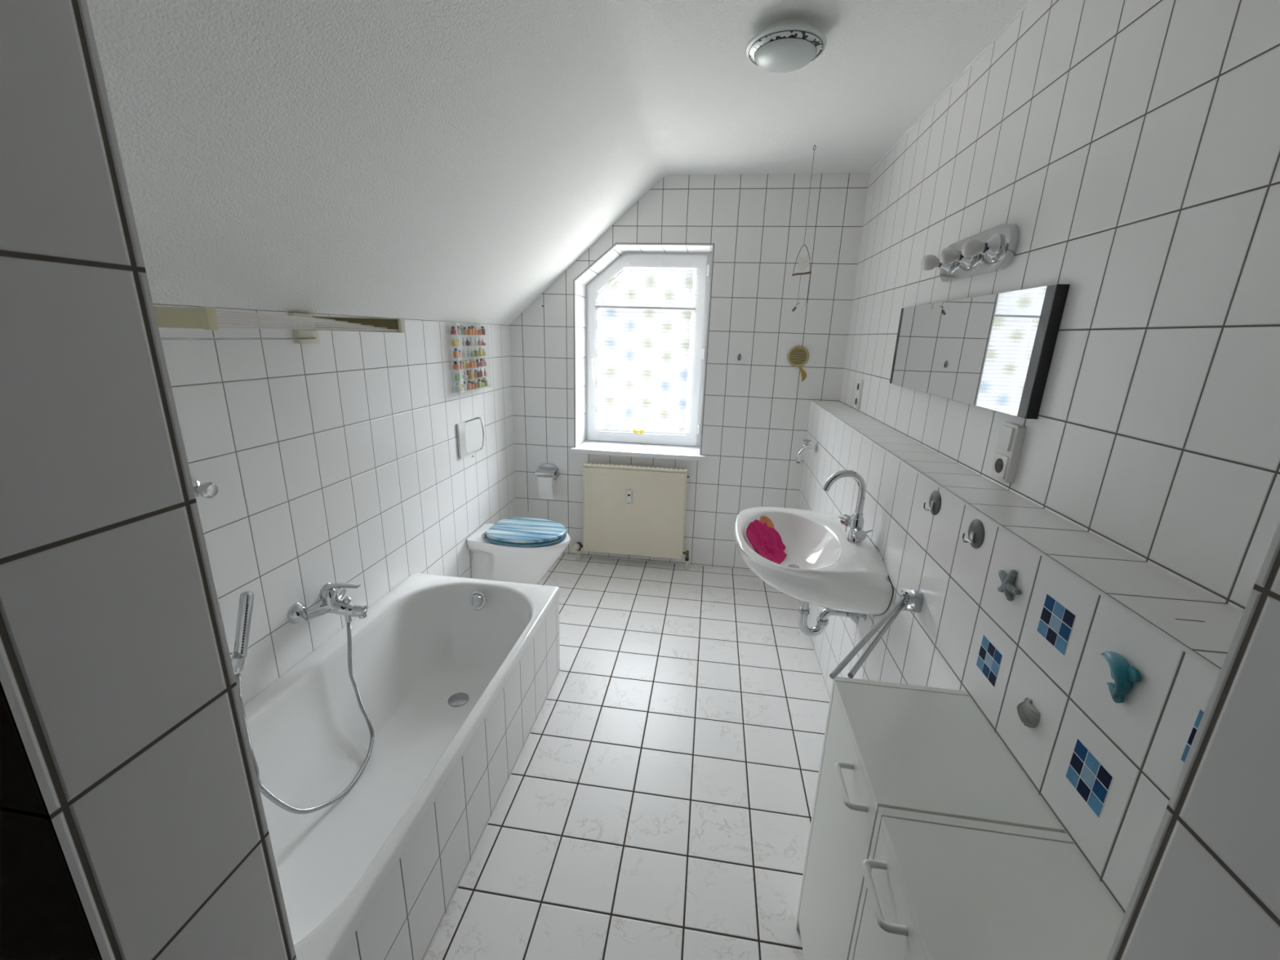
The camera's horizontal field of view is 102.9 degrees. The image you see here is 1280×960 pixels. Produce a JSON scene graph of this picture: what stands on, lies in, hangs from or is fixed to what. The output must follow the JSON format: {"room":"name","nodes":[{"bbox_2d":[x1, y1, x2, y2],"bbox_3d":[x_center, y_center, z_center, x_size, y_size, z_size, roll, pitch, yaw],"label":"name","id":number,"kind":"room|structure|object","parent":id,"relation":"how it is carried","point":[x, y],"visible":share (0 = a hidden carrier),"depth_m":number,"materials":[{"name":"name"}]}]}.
{"room":"bathroom","nodes":[
{"label":"bathroom","id":0,"kind":"room"},
{"bbox_2d":[153,303,516,705],"bbox_3d":[-1.173,0.140,2.181,0.150,1.606,2.975,4,16,7],"label":"wall","id":1,"kind":"structure","parent":0,"point":[335,459],"depth_m":1.85,"materials":[{"name":"tile"}]},
{"bbox_2d":[191,480,217,498],"bbox_3d":[-1.166,0.026,1.363,0.058,0.044,0.044,4,16,7],"label":"robe hook","id":2,"kind":"object","parent":1,"relation":"attached to","point":[206,490],"visible":0.86,"depth_m":1.35,"materials":[{"name":"silver metal"}]},
{"bbox_2d":[229,652,244,668],"bbox_3d":[-1.167,0.503,1.442,0.102,0.048,0.048,5,16,11],"label":"holder","id":3,"kind":"object","parent":1,"relation":"attached to","point":[237,662],"visible":0.15,"depth_m":1.43,"materials":[{"name":"silver metal"}]},
{"bbox_2d":[153,306,404,343],"bbox_3d":[-1.009,-0.383,1.279,0.336,0.095,0.909,4,16,7],"label":"drying rack","id":4,"kind":"object","parent":1,"relation":"attached to","point":[192,317],"visible":0.86,"depth_m":1.34,"materials":[{"name":"beige plastic"}]},
{"bbox_2d":[233,591,374,813],"bbox_3d":[-1.050,0.672,1.615,0.176,0.772,0.518,4,16,7],"label":"shower","id":5,"kind":"object","parent":1,"relation":"attached to","point":[246,597],"visible":0.84,"depth_m":1.45,"materials":[{"name":"silver metal"}]},
{"bbox_2d":[287,582,367,623],"bbox_3d":[-1.075,0.440,1.802,0.180,0.153,0.222,4,16,7],"label":"mixer tap","id":6,"kind":"object","parent":1,"relation":"attached to","point":[334,600],"visible":1,"depth_m":1.78,"materials":[{"name":"silver metal"}]},
{"bbox_2d":[448,322,490,393],"bbox_3d":[-0.931,-0.674,2.803,0.059,0.354,0.387,4,16,7],"label":"display case","id":7,"kind":"object","parent":1,"relation":"attached to","point":[456,323],"visible":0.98,"depth_m":2.66,"materials":[{"name":"clear plastic"}]},
{"bbox_2d":[450,326,455,334],"bbox_3d":[-0.954,-0.764,2.605,0.024,0.040,0.025,4,16,7],"label":"perfume bottle","id":8,"kind":"object","parent":7,"relation":"on","point":[452,331],"visible":1,"depth_m":2.60,"materials":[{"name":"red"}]},
{"bbox_2d":[452,337,457,346],"bbox_3d":[-0.953,-0.710,2.620,0.016,0.044,0.025,4,16,7],"label":"perfume bottle","id":9,"kind":"object","parent":7,"relation":"on","point":[454,342],"visible":0.98,"depth_m":2.61,"materials":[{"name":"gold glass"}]},
{"bbox_2d":[453,348,457,357],"bbox_3d":[-0.952,-0.655,2.635,0.016,0.048,0.025,4,16,7],"label":"perfume bottle","id":10,"kind":"object","parent":7,"relation":"on","point":[455,352],"visible":0.93,"depth_m":2.63,"materials":[{"name":"orange glass"}]},
{"bbox_2d":[453,361,457,369],"bbox_3d":[-0.959,-0.596,2.652,0.024,0.040,0.025,4,16,7],"label":"perfume bottle","id":11,"kind":"object","parent":7,"relation":"on","point":[455,366],"visible":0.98,"depth_m":2.65,"materials":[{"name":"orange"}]},
{"bbox_2d":[454,371,458,380],"bbox_3d":[-0.958,-0.544,2.667,0.017,0.047,0.017,4,16,7],"label":"perfume bottle","id":12,"kind":"object","parent":7,"relation":"on","point":[456,375],"visible":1,"depth_m":2.66,"materials":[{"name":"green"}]},
{"bbox_2d":[455,382,460,391],"bbox_3d":[-0.957,-0.488,2.682,0.024,0.048,0.025,4,16,7],"label":"perfume bottle","id":13,"kind":"object","parent":7,"relation":"on","point":[457,387],"visible":0.93,"depth_m":2.67,"materials":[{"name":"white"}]},
{"bbox_2d":[455,325,461,334],"bbox_3d":[-0.942,-0.776,2.644,0.024,0.044,0.025,4,16,7],"label":"perfume bottle","id":14,"kind":"object","parent":7,"relation":"on","point":[459,332],"visible":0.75,"depth_m":2.64,"materials":[{"name":"red"}]},
{"bbox_2d":[455,336,461,346],"bbox_3d":[-0.949,-0.725,2.666,0.016,0.048,0.025,4,16,7],"label":"perfume bottle","id":15,"kind":"object","parent":7,"relation":"on","point":[459,340],"visible":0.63,"depth_m":2.66,"materials":[{"name":"yellow glass"}]},
{"bbox_2d":[457,360,462,368],"bbox_3d":[-0.947,-0.609,2.691,0.024,0.044,0.025,4,16,7],"label":"perfume bottle","id":16,"kind":"object","parent":7,"relation":"on","point":[460,361],"visible":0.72,"depth_m":2.68,"materials":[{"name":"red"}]},
{"bbox_2d":[458,349,462,357],"bbox_3d":[-0.948,-0.665,2.682,0.016,0.040,0.025,4,16,7],"label":"perfume bottle","id":17,"kind":"object","parent":7,"relation":"on","point":[460,350],"visible":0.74,"depth_m":2.67,"materials":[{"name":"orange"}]},
{"bbox_2d":[457,370,462,380],"bbox_3d":[-0.955,-0.556,2.708,0.016,0.048,0.025,4,16,7],"label":"perfume bottle","id":18,"kind":"object","parent":7,"relation":"on","point":[461,374],"visible":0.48,"depth_m":2.70,"materials":[{"name":"green"}]},
{"bbox_2d":[459,324,464,334],"bbox_3d":[-0.939,-0.790,2.684,0.016,0.048,0.025,4,16,7],"label":"perfume bottle","id":19,"kind":"object","parent":7,"relation":"on","point":[460,326],"visible":0.88,"depth_m":2.68,"materials":[{"name":"green"}]},
{"bbox_2d":[461,359,466,368],"bbox_3d":[-0.944,-0.622,2.732,0.016,0.048,0.025,4,16,7],"label":"perfume bottle","id":20,"kind":"object","parent":7,"relation":"on","point":[464,362],"visible":0.89,"depth_m":2.72,"materials":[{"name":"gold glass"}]},
{"bbox_2d":[462,347,465,357],"bbox_3d":[-0.944,-0.681,2.728,0.017,0.047,0.017,4,16,7],"label":"perfume bottle","id":21,"kind":"object","parent":7,"relation":"on","point":[463,348],"visible":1,"depth_m":2.72,"materials":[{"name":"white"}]},
{"bbox_2d":[462,337,466,346],"bbox_3d":[-0.936,-0.735,2.712,0.017,0.043,0.017,4,16,7],"label":"perfume bottle","id":22,"kind":"object","parent":7,"relation":"on","point":[464,340],"visible":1,"depth_m":2.71,"materials":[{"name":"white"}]},
{"bbox_2d":[462,381,466,390],"bbox_3d":[-0.951,-0.511,2.764,0.017,0.047,0.017,4,16,7],"label":"perfume bottle","id":23,"kind":"object","parent":7,"relation":"on","point":[464,384],"visible":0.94,"depth_m":2.76,"materials":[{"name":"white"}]},
{"bbox_2d":[462,371,467,379],"bbox_3d":[-0.943,-0.563,2.748,0.028,0.040,0.029,4,16,7],"label":"perfume bottle","id":24,"kind":"object","parent":7,"relation":"on","point":[464,375],"visible":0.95,"depth_m":2.74,"materials":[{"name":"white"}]},
{"bbox_2d":[462,326,467,334],"bbox_3d":[-0.936,-0.797,2.726,0.024,0.040,0.025,4,16,7],"label":"perfume bottle","id":25,"kind":"object","parent":7,"relation":"on","point":[464,327],"visible":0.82,"depth_m":2.72,"materials":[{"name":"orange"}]},
{"bbox_2d":[465,360,469,368],"bbox_3d":[-0.941,-0.630,2.773,0.024,0.040,0.025,4,16,7],"label":"perfume bottle","id":26,"kind":"object","parent":7,"relation":"on","point":[466,361],"visible":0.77,"depth_m":2.77,"materials":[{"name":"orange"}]},
{"bbox_2d":[465,337,470,346],"bbox_3d":[-0.932,-0.748,2.758,0.028,0.044,0.029,4,16,7],"label":"perfume bottle","id":27,"kind":"object","parent":7,"relation":"on","point":[467,342],"visible":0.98,"depth_m":2.75,"materials":[{"name":"purple"}]},
{"bbox_2d":[466,369,470,378],"bbox_3d":[-0.940,-0.577,2.788,0.017,0.047,0.017,4,16,7],"label":"perfume bottle","id":28,"kind":"object","parent":7,"relation":"on","point":[467,373],"visible":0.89,"depth_m":2.78,"materials":[{"name":"red"}]},
{"bbox_2d":[466,346,471,356],"bbox_3d":[-0.931,-0.696,2.772,0.017,0.051,0.017,4,16,7],"label":"perfume bottle","id":29,"kind":"object","parent":7,"relation":"on","point":[468,350],"visible":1,"depth_m":2.77,"materials":[{"name":"white"}]},
{"bbox_2d":[456,345,481,346],"bbox_3d":[-0.930,-0.732,2.788,0.052,0.003,0.380,4,16,7],"label":"shelf","id":30,"kind":"object","parent":7,"relation":"attached to","point":[457,345],"depth_m":2.76,"materials":[{"name":"clear plastic"}]},
{"bbox_2d":[466,380,471,389],"bbox_3d":[-0.939,-0.522,2.803,0.024,0.048,0.025,4,16,7],"label":"perfume bottle","id":31,"kind":"object","parent":7,"relation":"on","point":[468,384],"visible":1,"depth_m":2.79,"materials":[{"name":"pink glass"}]},
{"bbox_2d":[466,326,471,334],"bbox_3d":[-0.924,-0.810,2.765,0.016,0.044,0.025,4,16,7],"label":"perfume bottle","id":32,"kind":"object","parent":7,"relation":"on","point":[468,330],"visible":0.96,"depth_m":2.76,"materials":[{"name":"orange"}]},
{"bbox_2d":[468,368,473,377],"bbox_3d":[-0.937,-0.589,2.828,0.016,0.048,0.025,4,16,7],"label":"perfume bottle","id":33,"kind":"object","parent":7,"relation":"on","point":[471,373],"visible":0.94,"depth_m":2.82,"materials":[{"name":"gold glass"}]},
{"bbox_2d":[451,385,490,392],"bbox_3d":[-0.936,-0.509,2.851,0.052,0.003,0.380,4,16,7],"label":"shelf","id":34,"kind":"object","parent":7,"relation":"attached to","point":[474,388],"depth_m":2.79,"materials":[{"name":"white plastic"}]},
{"bbox_2d":[469,359,474,367],"bbox_3d":[-0.929,-0.643,2.812,0.016,0.044,0.025,4,16,7],"label":"perfume bottle","id":35,"kind":"object","parent":7,"relation":"on","point":[471,362],"visible":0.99,"depth_m":2.80,"materials":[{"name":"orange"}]},
{"bbox_2d":[469,336,474,346],"bbox_3d":[-0.928,-0.763,2.804,0.028,0.048,0.029,4,16,7],"label":"perfume bottle","id":36,"kind":"object","parent":7,"relation":"on","point":[472,343],"visible":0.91,"depth_m":2.80,"materials":[{"name":"white"}]},
{"bbox_2d":[470,349,475,356],"bbox_3d":[-0.927,-0.703,2.820,0.028,0.040,0.029,4,16,7],"label":"perfume bottle","id":37,"kind":"object","parent":7,"relation":"on","point":[472,353],"visible":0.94,"depth_m":2.81,"materials":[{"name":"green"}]},
{"bbox_2d":[471,325,475,334],"bbox_3d":[-0.921,-0.824,2.805,0.016,0.048,0.025,4,16,7],"label":"perfume bottle","id":38,"kind":"object","parent":7,"relation":"on","point":[472,326],"visible":0.88,"depth_m":2.80,"materials":[{"name":"orange glass"}]},
{"bbox_2d":[472,358,476,367],"bbox_3d":[-0.926,-0.656,2.852,0.016,0.048,0.025,4,16,7],"label":"perfume bottle","id":39,"kind":"object","parent":7,"relation":"on","point":[474,361],"visible":0.88,"depth_m":2.84,"materials":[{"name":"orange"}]},
{"bbox_2d":[473,380,477,387],"bbox_3d":[-0.933,-0.543,2.885,0.024,0.044,0.025,4,16,7],"label":"perfume bottle","id":40,"kind":"object","parent":7,"relation":"on","point":[474,381],"visible":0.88,"depth_m":2.88,"materials":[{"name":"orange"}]},
{"bbox_2d":[473,347,478,355],"bbox_3d":[-0.923,-0.718,2.866,0.016,0.044,0.025,4,16,7],"label":"perfume bottle","id":41,"kind":"object","parent":7,"relation":"on","point":[475,348],"visible":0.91,"depth_m":2.86,"materials":[{"name":"glass"}]},
{"bbox_2d":[474,369,477,377],"bbox_3d":[-0.925,-0.598,2.869,0.017,0.043,0.017,4,16,7],"label":"perfume bottle","id":42,"kind":"object","parent":7,"relation":"on","point":[475,371],"visible":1,"depth_m":2.86,"materials":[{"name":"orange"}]},
{"bbox_2d":[476,368,480,377],"bbox_3d":[-0.922,-0.610,2.909,0.024,0.044,0.025,4,16,7],"label":"perfume bottle","id":43,"kind":"object","parent":7,"relation":"on","point":[478,373],"visible":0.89,"depth_m":2.90,"materials":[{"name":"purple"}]},
{"bbox_2d":[477,378,481,387],"bbox_3d":[-0.921,-0.556,2.924,0.016,0.048,0.025,4,16,7],"label":"perfume bottle","id":44,"kind":"object","parent":7,"relation":"on","point":[479,382],"visible":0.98,"depth_m":2.92,"materials":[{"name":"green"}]},
{"bbox_2d":[477,326,482,334],"bbox_3d":[-0.906,-0.844,2.886,0.024,0.044,0.025,4,16,7],"label":"perfume bottle","id":45,"kind":"object","parent":7,"relation":"on","point":[479,331],"visible":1,"depth_m":2.88,"materials":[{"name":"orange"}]},
{"bbox_2d":[477,337,482,345],"bbox_3d":[-0.912,-0.787,2.896,0.028,0.044,0.029,4,16,7],"label":"perfume bottle","id":46,"kind":"object","parent":7,"relation":"on","point":[479,342],"visible":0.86,"depth_m":2.89,"materials":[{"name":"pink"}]},
{"bbox_2d":[478,346,482,355],"bbox_3d":[-0.910,-0.733,2.911,0.016,0.048,0.025,4,16,7],"label":"perfume bottle","id":47,"kind":"object","parent":7,"relation":"on","point":[480,351],"visible":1,"depth_m":2.90,"materials":[{"name":"yellow glass"}]},
{"bbox_2d":[479,358,484,366],"bbox_3d":[-0.911,-0.676,2.933,0.024,0.044,0.025,4,16,7],"label":"perfume bottle","id":48,"kind":"object","parent":7,"relation":"on","point":[481,362],"visible":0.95,"depth_m":2.92,"materials":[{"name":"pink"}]},
{"bbox_2d":[480,326,485,334],"bbox_3d":[-0.903,-0.857,2.926,0.020,0.048,0.028,4,16,7],"label":"perfume bottle","id":49,"kind":"object","parent":7,"relation":"on","point":[482,330],"visible":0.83,"depth_m":2.92,"materials":[{"name":"black glass"}]},
{"bbox_2d":[482,348,486,355],"bbox_3d":[-0.907,-0.742,2.959,0.028,0.040,0.029,4,16,7],"label":"perfume bottle","id":50,"kind":"object","parent":7,"relation":"on","point":[484,353],"visible":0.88,"depth_m":2.95,"materials":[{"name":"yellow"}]},
{"bbox_2d":[483,377,487,386],"bbox_3d":[-0.915,-0.579,3.005,0.020,0.048,0.028,4,16,7],"label":"perfume bottle","id":51,"kind":"object","parent":7,"relation":"on","point":[485,380],"visible":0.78,"depth_m":3.00,"materials":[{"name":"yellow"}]},
{"bbox_2d":[456,415,485,457],"bbox_3d":[-0.959,-0.252,2.924,0.030,0.190,0.310,4,16,7],"label":"flush plate","id":52,"kind":"object","parent":1,"relation":"attached to","point":[471,433],"visible":1,"depth_m":2.88,"materials":[{"name":"white plastic"}]},
{"bbox_2d":[466,517,570,584],"bbox_3d":[-0.707,0.470,3.077,0.584,0.389,0.364,4,16,7],"label":"toilet","id":53,"kind":"object","parent":1,"relation":"attached to","point":[523,550],"visible":0.97,"depth_m":2.95,"materials":[{"name":"white ceramic"}]},
{"bbox_2d":[86,0,1028,324],"bbox_3d":[-0.057,-1.029,1.689,2.309,1.010,2.975,4,16,7],"label":"ceiling","id":54,"kind":"structure","parent":0,"point":[433,160],"depth_m":1.48,"materials":[{"name":"white paint"}]},
{"bbox_2d":[746,18,826,72],"bbox_3d":[0.454,-1.343,1.592,0.244,0.084,0.244,4,16,7],"label":"ceiling lamp","id":55,"kind":"object","parent":54,"relation":"attached to","point":[784,46],"visible":1,"depth_m":1.54,"materials":[{"name":"white glass"}]},
{"bbox_2d":[791,144,816,311],"bbox_3d":[0.839,-1.254,2.576,0.096,0.770,0.018,4,16,7],"label":"mobile","id":56,"kind":"object","parent":54,"relation":"hanging from","point":[803,263],"visible":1,"depth_m":2.62,"materials":[{"name":"grey"}]},
{"bbox_2d":[424,553,829,959],"bbox_3d":[-0.242,1.340,1.211,2.399,0.120,5.200,4,16,7],"label":"floor","id":57,"kind":"structure","parent":0,"point":[657,803],"depth_m":1.84,"materials":[{"name":"tile"}]},
{"bbox_2d":[244,573,559,959],"bbox_3d":[-0.850,0.900,1.659,0.723,0.446,1.667,4,16,7],"label":"bathtub","id":58,"kind":"object","parent":57,"relation":"on","point":[454,677],"visible":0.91,"depth_m":1.71,"materials":[{"name":"white ceramic"}]},
{"bbox_2d":[527,502,532,517],"bbox_3d":[-0.800,0.355,3.641,0.106,0.416,0.106,4,16,7],"label":"toilet brush","id":59,"kind":"object","parent":57,"relation":"on","point":[531,503],"visible":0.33,"depth_m":3.59,"materials":[{"name":"white plastic"}]},
{"bbox_2d":[795,676,1064,959],"bbox_3d":[0.546,0.904,1.133,0.331,0.805,0.346,4,16,7],"label":"storage cabinet","id":60,"kind":"object","parent":57,"relation":"on","point":[904,747],"visible":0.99,"depth_m":1.02,"materials":[{"name":"white laminate"}]},
{"bbox_2d":[848,806,1124,959],"bbox_3d":[0.496,0.998,0.796,0.331,0.805,0.349,4,16,7],"label":"storage cabinet","id":61,"kind":"object","parent":57,"relation":"on","point":[935,886],"visible":1,"depth_m":0.75,"materials":[{"name":"white laminate"}]},
{"bbox_2d":[0,0,1279,959],"bbox_3d":[-0.242,0.164,0.408,2.449,2.578,0.155,4,16,7],"label":"wall","id":62,"kind":"structure","parent":0,"point":[133,823],"depth_m":0.40,"materials":[{"name":"tile"}]},
{"bbox_2d":[509,173,869,569],"bbox_3d":[0.215,-0.696,3.491,2.449,2.578,0.360,4,16,7],"label":"wall","id":63,"kind":"structure","parent":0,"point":[757,409],"depth_m":3.23,"materials":[{"name":"tile"}]},
{"bbox_2d":[537,475,555,499],"bbox_3d":[-0.649,0.041,3.570,0.112,0.168,0.089,4,16,7],"label":"toilet roll","id":64,"kind":"object","parent":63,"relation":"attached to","point":[545,483],"visible":0.9,"depth_m":3.53,"materials":[{"name":"white paper"}]},
{"bbox_2d":[535,463,559,479],"bbox_3d":[-0.652,-0.055,3.557,0.156,0.100,0.100,4,16,7],"label":"toilet roll holder","id":65,"kind":"object","parent":63,"relation":"attached to","point":[545,469],"visible":0.98,"depth_m":3.55,"materials":[{"name":"silver metal"}]},
{"bbox_2d":[571,462,688,569],"bbox_3d":[-0.060,0.252,3.532,0.836,0.717,0.142,4,16,7],"label":"radiator","id":66,"kind":"object","parent":63,"relation":"attached to","point":[639,510],"visible":1,"depth_m":3.48,"materials":[{"name":"metal"}]},
{"bbox_2d":[586,462,684,470],"bbox_3d":[-0.034,-0.092,3.438,0.666,0.002,0.039,4,16,7],"label":"grille","id":67,"kind":"object","parent":66,"relation":"attached to","point":[600,465],"depth_m":3.43,"materials":[{"name":"beige metal"}]},
{"bbox_2d":[570,242,714,461],"bbox_3d":[0.023,-0.848,3.443,0.914,1.334,0.385,4,16,7],"label":"window","id":68,"kind":"structure","parent":63,"relation":"attached to","point":[596,443],"depth_m":3.49,"materials":[{"name":"white plastic"}]},
{"bbox_2d":[594,262,697,438],"bbox_3d":[0.024,-0.878,3.533,0.688,1.165,0.032,4,16,7],"label":"blind","id":69,"kind":"object","parent":68,"relation":"attached to","point":[645,315],"visible":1,"depth_m":3.53,"materials":[{"name":"fabric"}]},
{"bbox_2d":[632,429,644,434],"bbox_3d":[-0.012,-0.348,3.667,0.086,0.030,0.013,4,16,7],"label":"clip","id":70,"kind":"object","parent":69,"relation":"attached to","point":[635,431],"visible":1,"depth_m":3.67,"materials":[{"name":"yellow plastic"}]},
{"bbox_2d":[787,345,808,381],"bbox_3d":[0.979,-0.724,3.172,0.130,0.216,0.016,4,16,7],"label":"ornament","id":71,"kind":"object","parent":63,"relation":"attached to","point":[797,356],"visible":1,"depth_m":3.16,"materials":[{"name":"wicker"}]},
{"bbox_2d":[797,400,1243,914],"bbox_3d":[0.937,0.476,1.962,0.172,1.200,2.975,4,16,7],"label":"wall","id":72,"kind":"structure","parent":0,"point":[1140,740],"depth_m":0.97,"materials":[{"name":"tile"}]},
{"bbox_2d":[795,439,818,462],"bbox_3d":[0.967,-0.165,2.956,0.109,0.137,0.060,4,16,7],"label":"tap","id":73,"kind":"object","parent":72,"relation":"attached to","point":[806,446],"visible":1,"depth_m":2.94,"materials":[{"name":"silver metal"}]},
{"bbox_2d":[734,506,893,616],"bbox_3d":[0.617,0.317,2.009,0.497,0.260,0.671,4,16,7],"label":"basin","id":74,"kind":"object","parent":72,"relation":"attached to","point":[820,567],"visible":0.89,"depth_m":1.80,"materials":[{"name":"porcelain"},{"name":"chrome"}]},
{"bbox_2d":[746,519,786,564],"bbox_3d":[0.508,0.265,2.033,0.174,0.113,0.371,4,16,7],"label":"cleaning cloth","id":75,"kind":"object","parent":74,"relation":"in","point":[767,542],"visible":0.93,"depth_m":2.09,"materials":[{"name":"pink fabric"}]},
{"bbox_2d":[760,515,773,528],"bbox_3d":[0.547,0.191,2.191,0.062,0.061,0.060,4,16,7],"label":"cloth","id":76,"kind":"object","parent":75,"relation":"on","point":[763,519],"visible":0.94,"depth_m":2.19,"materials":[{"name":"orange fabric"}]},
{"bbox_2d":[798,600,859,636],"bbox_3d":[0.738,0.539,2.027,0.230,0.193,0.068,4,16,7],"label":"trap","id":77,"kind":"object","parent":74,"relation":"attached to","point":[822,620],"visible":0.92,"depth_m":2.02,"materials":[{"name":"silver metal"}]},
{"bbox_2d":[822,469,872,545],"bbox_3d":[0.757,0.101,1.855,0.162,0.272,0.127,-3,16,-15],"label":"tap","id":78,"kind":"object","parent":74,"relation":"on","point":[856,534],"visible":1,"depth_m":1.85,"materials":[{"name":"silver metal"}]},
{"bbox_2d":[846,612,866,621],"bbox_3d":[0.811,0.489,1.913,0.063,0.076,0.052,4,16,7],"label":"angle valve","id":79,"kind":"object","parent":72,"relation":"attached to","point":[848,614],"visible":0.45,"depth_m":1.91,"materials":[{"name":"silver metal"}]},
{"bbox_2d":[829,588,924,679],"bbox_3d":[0.610,0.387,1.274,0.060,0.060,0.552,15,21,39],"label":"towel rail","id":80,"kind":"object","parent":72,"relation":"attached to","point":[912,599],"visible":1,"depth_m":1.29,"materials":[{"name":"silver metal"}]},
{"bbox_2d":[923,490,941,515],"bbox_3d":[0.788,0.061,1.388,0.030,0.067,0.067,4,16,7],"label":"hook","id":81,"kind":"object","parent":72,"relation":"attached to","point":[935,502],"visible":1,"depth_m":1.38,"materials":[{"name":"grey metal"}]},
{"bbox_2d":[961,519,984,548],"bbox_3d":[0.756,0.122,1.170,0.030,0.067,0.067,4,16,7],"label":"hook","id":82,"kind":"object","parent":72,"relation":"attached to","point":[975,538],"visible":1,"depth_m":1.16,"materials":[{"name":"grey metal"}]},
{"bbox_2d":[976,634,1002,687],"bbox_3d":[0.742,0.384,1.085,0.001,0.077,0.077,4,16,7],"label":"sticker","id":83,"kind":"object","parent":72,"relation":"attached to","point":[989,658],"visible":1,"depth_m":1.08,"materials":[{"name":"blue"}]},
{"bbox_2d":[997,569,1021,600],"bbox_3d":[0.740,0.208,1.024,0.020,0.064,0.073,4,16,7],"label":"starfish ornament","id":84,"kind":"object","parent":72,"relation":"attached to","point":[1007,586],"visible":1,"depth_m":1.02,"materials":[{"name":"grey ceramic"}]},
{"bbox_2d":[810,400,1221,674],"bbox_3d":[0.871,-0.106,1.809,0.005,0.005,2.975,4,16,7],"label":"trim","id":85,"kind":"structure","parent":72,"relation":"attached to","point":[1163,634],"depth_m":0.84,"materials":[{"name":"white tile"}]},
{"bbox_2d":[1016,697,1039,728],"bbox_3d":[0.713,0.430,0.942,0.016,0.049,0.050,4,16,7],"label":"shell ornament","id":86,"kind":"object","parent":72,"relation":"attached to","point":[1028,713],"visible":1,"depth_m":0.93,"materials":[{"name":"beige ceramic"}]},
{"bbox_2d":[1036,593,1075,656],"bbox_3d":[0.726,0.251,0.891,0.001,0.077,0.077,4,16,7],"label":"sticker","id":87,"kind":"object","parent":72,"relation":"attached to","point":[1055,624],"visible":1,"depth_m":0.89,"materials":[{"name":"blue"}]},
{"bbox_2d":[1065,737,1113,818],"bbox_3d":[0.699,0.463,0.796,0.001,0.077,0.077,4,16,7],"label":"sticker","id":88,"kind":"object","parent":72,"relation":"attached to","point":[1089,777],"visible":1,"depth_m":0.79,"materials":[{"name":"blue"}]},
{"bbox_2d":[1099,650,1141,703],"bbox_3d":[0.696,0.288,0.749,0.023,0.067,0.069,4,16,7],"label":"ornament","id":89,"kind":"object","parent":72,"relation":"attached to","point":[1124,675],"visible":1,"depth_m":0.73,"materials":[{"name":"teal plastic"}]},
{"bbox_2d":[1176,618,1204,622],"bbox_3d":[0.778,0.199,0.722,0.036,0.001,0.002,4,16,7],"label":"trim","id":90,"kind":"structure","parent":72,"relation":"attached to","point":[1176,619],"depth_m":0.72,"materials":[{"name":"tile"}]},
{"bbox_2d":[1180,708,1204,763],"bbox_3d":[0.683,0.329,0.602,0.001,0.077,0.077,4,16,7],"label":"sticker","id":91,"kind":"object","parent":72,"relation":"attached to","point":[1201,712],"visible":0.13,"depth_m":0.64,"materials":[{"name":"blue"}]},
{"bbox_2d":[839,0,1279,612],"bbox_3d":[1.115,-0.138,1.764,0.150,2.498,2.975,4,16,7],"label":"wall","id":92,"kind":"structure","parent":0,"point":[1131,148],"depth_m":1.01,"materials":[{"name":"tile"}]},
{"bbox_2d":[853,378,863,409],"bbox_3d":[1.184,-0.466,2.766,0.016,0.157,0.080,4,16,7],"label":"double socket","id":93,"kind":"object","parent":92,"relation":"attached to","point":[860,382],"visible":1,"depth_m":2.75,"materials":[{"name":"white plastic"}]},
{"bbox_2d":[868,0,1033,173],"bbox_3d":[1.077,-1.325,1.439,0.014,0.014,2.975,4,16,7],"label":"trim","id":94,"kind":"structure","parent":92,"relation":"attached to","point":[1024,7],"depth_m":1.77,"materials":[{"name":"white paint"}]},
{"bbox_2d":[921,223,1019,282],"bbox_3d":[0.999,-0.701,1.595,0.111,0.120,0.440,4,16,7],"label":"vanity light","id":95,"kind":"object","parent":92,"relation":"attached to","point":[993,250],"visible":1,"depth_m":1.49,"materials":[{"name":"silver metal"}]},
{"bbox_2d":[889,284,1070,419],"bbox_3d":[1.038,-0.436,1.700,0.026,0.310,1.030,4,16,7],"label":"wall mirror","id":96,"kind":"object","parent":92,"relation":"attached to","point":[994,352],"visible":1,"depth_m":1.46,"materials":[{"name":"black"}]},
{"bbox_2d":[991,422,1026,483],"bbox_3d":[0.968,-0.074,1.347,0.027,0.150,0.077,4,16,7],"label":"socket","id":97,"kind":"object","parent":92,"relation":"attached to","point":[1011,435],"visible":1,"depth_m":1.32,"materials":[{"name":"white plastic"}]},
{"bbox_2d":[996,424,1015,451],"bbox_3d":[0.959,-0.110,1.338,0.007,0.062,0.054,4,16,7],"label":"rocker switch","id":98,"kind":"object","parent":97,"relation":"attached to","point":[1006,439],"depth_m":1.33,"materials":[{"name":"white plastic"}]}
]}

